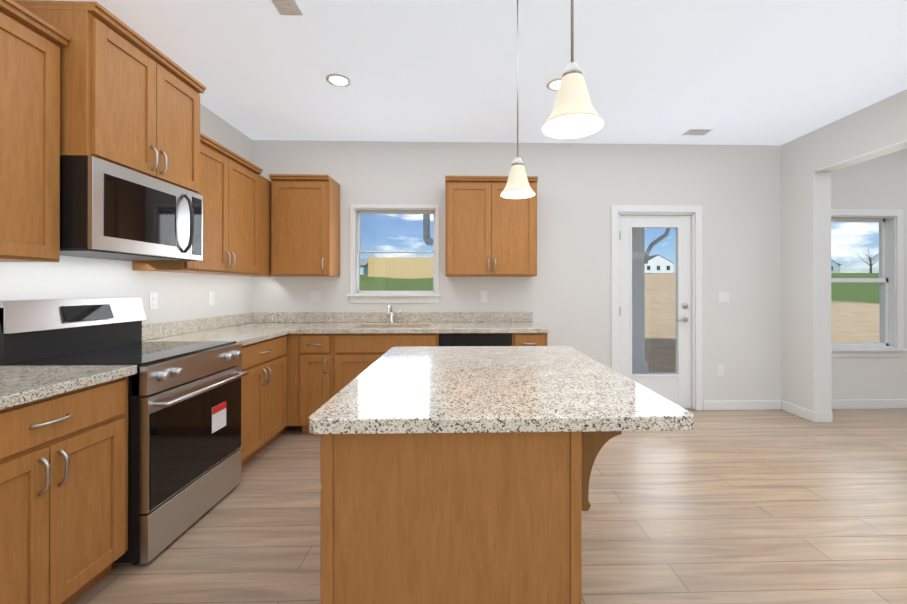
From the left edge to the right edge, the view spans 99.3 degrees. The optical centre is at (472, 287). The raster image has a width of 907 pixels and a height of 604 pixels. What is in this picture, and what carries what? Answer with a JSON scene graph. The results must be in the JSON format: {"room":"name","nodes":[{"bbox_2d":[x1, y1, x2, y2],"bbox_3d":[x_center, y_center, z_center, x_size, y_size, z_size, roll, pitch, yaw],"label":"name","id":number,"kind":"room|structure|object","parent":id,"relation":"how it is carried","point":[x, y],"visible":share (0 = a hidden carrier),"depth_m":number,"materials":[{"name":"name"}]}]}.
{"room":"kitchen","nodes":[
{"label":"kitchen","id":0,"kind":"room"},
{"bbox_2d":[0,0,251,324],"bbox_3d":[-2.189,-0.112,0.428,0.150,2.740,6.845,0,0,-2],"label":"wall","id":1,"kind":"structure","parent":0,"point":[182,296],"depth_m":2.58,"materials":[{"name":"white paint"}]},
{"bbox_2d":[0,0,69,261],"bbox_3d":[-1.970,-0.605,1.347,0.330,0.985,0.723,0,0,-2],"label":"upper cabinet","id":2,"kind":"object","parent":1,"relation":"attached to","point":[31,43],"depth_m":1.58,"materials":[{"name":"brown wood"}]},
{"bbox_2d":[13,0,205,193],"bbox_3d":[-1.919,-0.933,2.083,0.473,0.690,0.737,0,0,-2],"label":"upper cabinet","id":3,"kind":"object","parent":1,"relation":"attached to","point":[129,98],"visible":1,"depth_m":1.88,"materials":[{"name":"brown wood"}]},
{"bbox_2d":[60,156,202,260],"bbox_3d":[-1.904,-0.375,2.083,0.503,0.422,0.733,0,0,-2],"label":"microwave","id":4,"kind":"object","parent":3,"relation":"attached to","point":[109,210],"visible":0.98,"depth_m":1.89,"materials":[{"name":"silver metal"}]},
{"bbox_2d":[149,292,157,309],"bbox_3d":[-2.169,0.093,2.616,0.008,0.115,0.070,0,0,-2],"label":"electrical outlet","id":5,"kind":"object","parent":1,"relation":"attached to","point":[153,300],"visible":1,"depth_m":2.61,"materials":[{"name":"white plastic"}]},
{"bbox_2d":[132,136,263,275],"bbox_3d":[-2.012,-0.561,2.903,0.330,0.905,0.899,0,0,-2],"label":"upper cabinet","id":6,"kind":"object","parent":1,"relation":"attached to","point":[235,190],"depth_m":2.90,"materials":[{"name":"brown wood"}]},
{"bbox_2d":[142,312,253,339],"bbox_3d":[-2.175,0.301,3.138,0.020,0.100,1.380,0,0,-2],"label":"backsplash","id":7,"kind":"structure","parent":1,"relation":"attached to","point":[150,331],"depth_m":2.95,"materials":[{"name":"beige stone"}]},
{"bbox_2d":[208,292,213,305],"bbox_3d":[-2.185,0.095,3.216,0.008,0.115,0.070,0,0,-2],"label":"electrical outlet","id":8,"kind":"object","parent":1,"relation":"attached to","point":[210,298],"visible":1,"depth_m":3.20,"materials":[{"name":"white plastic"}]},
{"bbox_2d":[264,178,270,275],"bbox_3d":[-2.026,-0.560,3.431,0.330,0.905,0.292,0,0,-2],"label":"upper cabinet","id":9,"kind":"object","parent":1,"relation":"attached to","point":[267,183],"depth_m":3.52,"materials":[{"name":"brown wood"}]},
{"bbox_2d":[252,276,283,276],"bbox_3d":[-2.034,-0.548,3.715,0.330,0.883,0.276,0,0,-2],"label":"upper cabinet","id":10,"kind":"object","parent":1,"relation":"attached to","point":[252,276],"depth_m":3.82,"materials":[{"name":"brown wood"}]},
{"bbox_2d":[55,0,906,144],"bbox_3d":[2.477,-1.531,0.631,9.490,0.100,6.995,0,0,-2],"label":"ceiling","id":11,"kind":"structure","parent":0,"point":[755,72],"depth_m":2.54,"materials":[{"name":"white paint"}]},
{"bbox_2d":[271,0,302,15],"bbox_3d":[-0.973,-1.471,1.899,0.120,0.014,0.365,0,0,-2],"label":"ceiling vent","id":12,"kind":"object","parent":11,"relation":"in","point":[287,7],"visible":1,"depth_m":2.02,"materials":[{"name":"white metal"}]},
{"bbox_2d":[326,73,350,86],"bbox_3d":[-0.956,-1.472,2.742,0.170,0.008,0.170,0,0,-2],"label":"recessed light","id":13,"kind":"object","parent":11,"relation":"in","point":[337,80],"visible":1,"depth_m":2.74,"materials":[{"name":"white"}]},
{"bbox_2d":[500,0,535,198],"bbox_3d":[0.221,-0.966,1.896,0.176,1.025,0.176,0,0,-2],"label":"pendant light","id":14,"kind":"object","parent":11,"relation":"hanging from","point":[517,186],"visible":1,"depth_m":1.88,"materials":[{"name":"white glass"}]},
{"bbox_2d":[546,78,561,90],"bbox_3d":[0.623,-1.472,2.801,0.170,0.008,0.170,0,0,-2],"label":"recessed light","id":15,"kind":"object","parent":11,"relation":"in","point":[553,85],"visible":0.54,"depth_m":2.79,"materials":[{"name":"white"}]},
{"bbox_2d":[541,0,604,139],"bbox_3d":[0.284,-0.968,1.101,0.176,1.025,0.176,0,0,-2],"label":"pendant light","id":16,"kind":"object","parent":11,"relation":"hanging from","point":[574,115],"visible":1,"depth_m":1.08,"materials":[{"name":"white glass"}]},
{"bbox_2d":[682,129,712,135],"bbox_3d":[2.131,-1.469,3.655,0.220,0.010,0.140,0,0,-2],"label":"ceiling vent","id":17,"kind":"object","parent":11,"relation":"in","point":[696,132],"visible":1,"depth_m":3.65,"materials":[{"name":"white metal"}]},
{"bbox_2d":[71,409,906,603],"bbox_3d":[2.477,1.284,0.624,9.490,0.050,6.995,0,0,-2],"label":"floor","id":18,"kind":"structure","parent":0,"point":[748,507],"depth_m":2.05,"materials":[{"name":"beige wood"}]},
{"bbox_2d":[0,373,136,603],"bbox_3d":[-1.822,0.821,1.371,0.629,0.879,0.675,0,0,-2],"label":"base cabinet","id":19,"kind":"object","parent":18,"relation":"on","point":[63,484],"depth_m":1.41,"materials":[{"name":"brown wood"}]},
{"bbox_2d":[0,365,136,408],"bbox_3d":[-1.801,0.366,0.978,0.649,0.040,1.465,0,0,-2],"label":"countertop","id":20,"kind":"structure","parent":19,"relation":"on","point":[19,385],"depth_m":1.48,"materials":[{"name":"beige stone"}]},
{"bbox_2d":[0,297,247,564],"bbox_3d":[-1.775,0.662,2.083,0.743,1.200,0.737,0,0,-2],"label":"range","id":21,"kind":"object","parent":18,"relation":"on","point":[184,435],"visible":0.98,"depth_m":1.93,"materials":[{"name":"silver metal"}]},
{"bbox_2d":[239,336,289,465],"bbox_3d":[-1.862,0.824,2.844,0.630,0.879,0.778,0,0,-2],"label":"base cabinet","id":22,"kind":"object","parent":18,"relation":"on","point":[265,391],"depth_m":2.86,"materials":[{"name":"brown wood"}]},
{"bbox_2d":[142,328,289,347],"bbox_3d":[-1.851,0.370,2.831,0.650,0.040,0.750,0,0,-2],"label":"countertop","id":23,"kind":"structure","parent":22,"relation":"on","point":[245,336],"depth_m":2.83,"materials":[{"name":"beige stone"}]},
{"bbox_2d":[230,320,548,335],"bbox_3d":[-0.776,0.372,3.560,2.839,0.040,0.650,0,0,-2],"label":"countertop","id":24,"kind":"structure","parent":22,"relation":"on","point":[431,325],"depth_m":3.35,"materials":[{"name":"beige stone"}]},
{"bbox_2d":[386,304,401,323],"bbox_3d":[-0.765,0.259,3.737,0.132,0.186,0.209,0,0,-2],"label":"faucet","id":25,"kind":"object","parent":24,"relation":"on","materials":[{"name":"silver metal"}]},
{"bbox_2d":[290,336,293,426],"bbox_3d":[-1.890,0.826,3.543,0.610,0.879,0.622,0,0,-2],"label":"base cabinet","id":26,"kind":"object","parent":18,"relation":"on","point":[291,337],"depth_m":3.25,"materials":[{"name":"brown wood"}]},
{"bbox_2d":[294,336,333,433],"bbox_3d":[-1.338,0.826,3.554,0.289,0.879,0.630,0,0,-2],"label":"base cabinet","id":27,"kind":"object","parent":18,"relation":"on","point":[300,368],"depth_m":3.25,"materials":[{"name":"brown wood"}]},
{"bbox_2d":[334,324,441,394],"bbox_3d":[-0.746,0.826,3.570,0.895,0.879,0.630,0,0,-2],"label":"base cabinet","id":28,"kind":"object","parent":18,"relation":"on","point":[352,354],"depth_m":3.25,"materials":[{"name":"brown wood"}]},
{"bbox_2d":[439,333,511,345],"bbox_3d":[0.017,0.830,3.557,0.622,0.872,0.636,0,0,-2],"label":"dishwasher","id":29,"kind":"object","parent":18,"relation":"on","point":[475,339],"visible":0.08,"depth_m":3.27,"materials":[{"name":"black metal"}]},
{"bbox_2d":[309,346,693,603],"bbox_3d":[0.059,0.804,1.645,1.065,0.914,1.258,0,0,-2],"label":"kitchen island","id":30,"kind":"object","parent":18,"relation":"on","point":[454,474],"visible":1,"depth_m":1.04,"materials":[{"name":"brown wood"}]},
{"bbox_2d":[502,332,548,345],"bbox_3d":[0.483,0.826,3.603,0.306,0.879,0.630,0,0,-2],"label":"base cabinet","id":31,"kind":"object","parent":18,"relation":"on","point":[518,338],"depth_m":3.29,"materials":[{"name":"brown wood"}]},
{"bbox_2d":[252,140,906,400],"bbox_3d":[2.385,-0.103,4.049,9.490,2.740,0.150,0,0,-2],"label":"wall","id":32,"kind":"structure","parent":0,"point":[564,294],"depth_m":3.95,"materials":[{"name":"white paint"}]},
{"bbox_2d":[269,174,339,276],"bbox_3d":[-1.596,-0.568,3.684,0.535,0.923,0.363,0,0,-2],"label":"upper cabinet","id":33,"kind":"object","parent":32,"relation":"attached to","point":[305,225],"visible":1,"depth_m":3.54,"materials":[{"name":"brown wood"}]},
{"bbox_2d":[310,291,321,301],"bbox_3d":[-1.576,0.096,3.863,0.116,0.115,0.009,0,0,-2],"label":"outlet","id":34,"kind":"object","parent":32,"relation":"attached to","point":[315,296],"visible":1,"depth_m":3.86,"materials":[{"name":"white plastic"}]},
{"bbox_2d":[254,312,532,323],"bbox_3d":[-0.798,0.302,3.875,2.812,0.100,0.020,0,0,-2],"label":"backsplash","id":35,"kind":"structure","parent":32,"relation":"attached to","point":[259,317],"depth_m":3.86,"materials":[{"name":"beige stone"}]},
{"bbox_2d":[347,204,440,302],"bbox_3d":[-0.786,-0.336,3.939,0.934,0.989,0.200,0,0,-2],"label":"kitchen window","id":36,"kind":"structure","parent":32,"relation":"in","point":[356,295],"depth_m":3.89,"materials":[{"name":"white"}]},
{"bbox_2d":[423,214,432,244],"bbox_3d":[-0.752,-1.069,4.262,2.550,1.248,0.400,0,0,-2],"label":"downspout","id":37,"kind":"object","parent":32,"relation":"attached to","point":[426,226],"depth_m":4.31,"materials":[{"name":"white metal"}]},
{"bbox_2d":[480,291,486,301],"bbox_3d":[0.113,0.097,3.908,0.070,0.115,0.008,0,0,-2],"label":"outlet","id":38,"kind":"object","parent":32,"relation":"attached to","point":[483,296],"visible":1,"depth_m":3.91,"materials":[{"name":"white plastic"}]},
{"bbox_2d":[445,176,537,276],"bbox_3d":[0.171,-0.567,3.731,0.860,0.923,0.363,0,0,-2],"label":"upper cabinet","id":39,"kind":"object","parent":32,"relation":"attached to","point":[490,231],"visible":0.96,"depth_m":3.59,"materials":[{"name":"brown wood"}]},
{"bbox_2d":[611,205,702,409],"bbox_3d":[1.888,0.214,4.022,0.945,2.105,0.176,0,0,-2],"label":"door","id":40,"kind":"structure","parent":32,"relation":"attached to","point":[682,387],"depth_m":3.98,"materials":[{"name":"white"}]},
{"bbox_2d":[717,365,723,375],"bbox_3d":[2.557,0.857,3.972,0.070,0.115,0.008,0,0,-2],"label":"outlet","id":41,"kind":"object","parent":32,"relation":"attached to","point":[720,370],"visible":1,"depth_m":3.97,"materials":[{"name":"white plastic"}]},
{"bbox_2d":[718,292,728,302],"bbox_3d":[2.592,0.107,3.974,0.116,0.115,0.009,0,0,-2],"label":"light switch","id":42,"kind":"object","parent":32,"relation":"attached to","point":[723,297],"visible":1,"depth_m":3.97,"materials":[{"name":"white plastic"}]},
{"bbox_2d":[703,400,780,409],"bbox_3d":[2.787,1.219,3.973,0.830,0.095,0.017,0,0,-2],"label":"baseboard","id":43,"kind":"structure","parent":32,"relation":"attached to","point":[741,404],"depth_m":3.97,"materials":[{"name":"white wood"}]},
{"bbox_2d":[831,209,906,356],"bbox_3d":[4.025,-0.041,4.068,0.980,1.535,0.200,0,0,-2],"label":"window","id":44,"kind":"structure","parent":32,"relation":"in","point":[890,279],"depth_m":4.05,"materials":[{"name":"white"}]},
{"bbox_2d":[832,399,906,408],"bbox_3d":[5.146,1.219,4.036,3.590,0.095,0.017,0,0,-2],"label":"baseboard","id":45,"kind":"structure","parent":32,"relation":"attached to","point":[867,403],"depth_m":4.00,"materials":[{"name":"white wood"}]},
{"bbox_2d":[781,89,906,410],"bbox_3d":[3.367,-0.111,0.652,0.150,2.740,6.695,0,0,-2],"label":"wall","id":46,"kind":"structure","parent":0,"point":[877,125],"depth_m":3.71,"materials":[{"name":"white paint"}]},
{"bbox_2d":[781,400,819,421],"bbox_3d":[3.211,1.219,3.780,0.034,0.095,0.355,0,0,-2],"label":"baseboard","id":47,"kind":"structure","parent":46,"relation":"attached to","point":[810,415],"depth_m":3.75,"materials":[{"name":"white wood"}]},
{"bbox_2d":[820,412,832,421],"bbox_3d":[3.365,1.219,3.784,0.014,0.095,0.355,0,0,-2],"label":"baseboard","id":48,"kind":"structure","parent":46,"relation":"attached to","point":[825,416],"depth_m":3.61,"materials":[{"name":"white wood"}]},
{"bbox_2d":[814,140,906,411],"bbox_3d":[3.322,0.083,2.312,0.158,2.360,2.619,0,0,-2],"label":"trim","id":49,"kind":"structure","parent":46,"relation":"attached to","point":[822,306],"depth_m":3.61,"materials":[{"name":"white"}]},
{"label":"outside","id":50,"kind":"structure","parent":0,"visible":0},
{"bbox_2d":[360,273,879,371],"bbox_3d":[51.332,-4.547,140.820,270.000,12.626,270.646,0,0,-2],"label":"ground","id":51,"kind":"structure","parent":50,"point":[659,307],"depth_m":14.69,"materials":[{"name":"dirt"},{"name":"grass"}]},
{"bbox_2d":[360,259,371,274],"bbox_3d":[-28.342,-2.882,79.089,14.800,6.000,9.800,0,0,-2],"label":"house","id":52,"kind":"structure","parent":51,"relation":"on","point":[364,267],"depth_m":76.28,"materials":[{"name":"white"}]},
{"bbox_2d":[368,257,432,278],"bbox_3d":[-5.783,-1.725,35.768,7.820,2.150,0.120,0,0,-2],"label":"fence","id":53,"kind":"object","parent":51,"relation":"on","point":[389,268],"depth_m":35.69,"materials":[{"name":"brown wood"}]},
{"bbox_2d":[632,228,675,373],"bbox_3d":[1.956,-0.096,4.965,2.800,3.130,1.700,0,0,-2],"label":"porch","id":54,"kind":"object","parent":51,"relation":"on","point":[639,295],"depth_m":5.35,"materials":[{"name":"white concrete"}]},
{"bbox_2d":[645,255,672,272],"bbox_3d":[55.867,-6.245,120.924,9.800,7.150,9.880,0,0,-2],"label":"house","id":55,"kind":"structure","parent":51,"relation":"on","point":[657,266],"depth_m":116.06,"materials":[{"name":"white"}]},
{"bbox_2d":[831,260,841,272],"bbox_3d":[111.379,-6.233,125.914,17.050,7.150,16.880,0,0,-2],"label":"house","id":56,"kind":"structure","parent":51,"relation":"on","point":[835,267],"depth_m":117.51,"materials":[{"name":"white"}]},
{"bbox_2d":[857,250,878,272],"bbox_3d":[121.305,-7.885,117.529,7.802,8.465,2.618,0,0,-2],"label":"tree","id":57,"kind":"object","parent":51,"relation":"on","point":[871,263],"depth_m":117.27,"materials":[{"name":"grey plant"}]}
]}

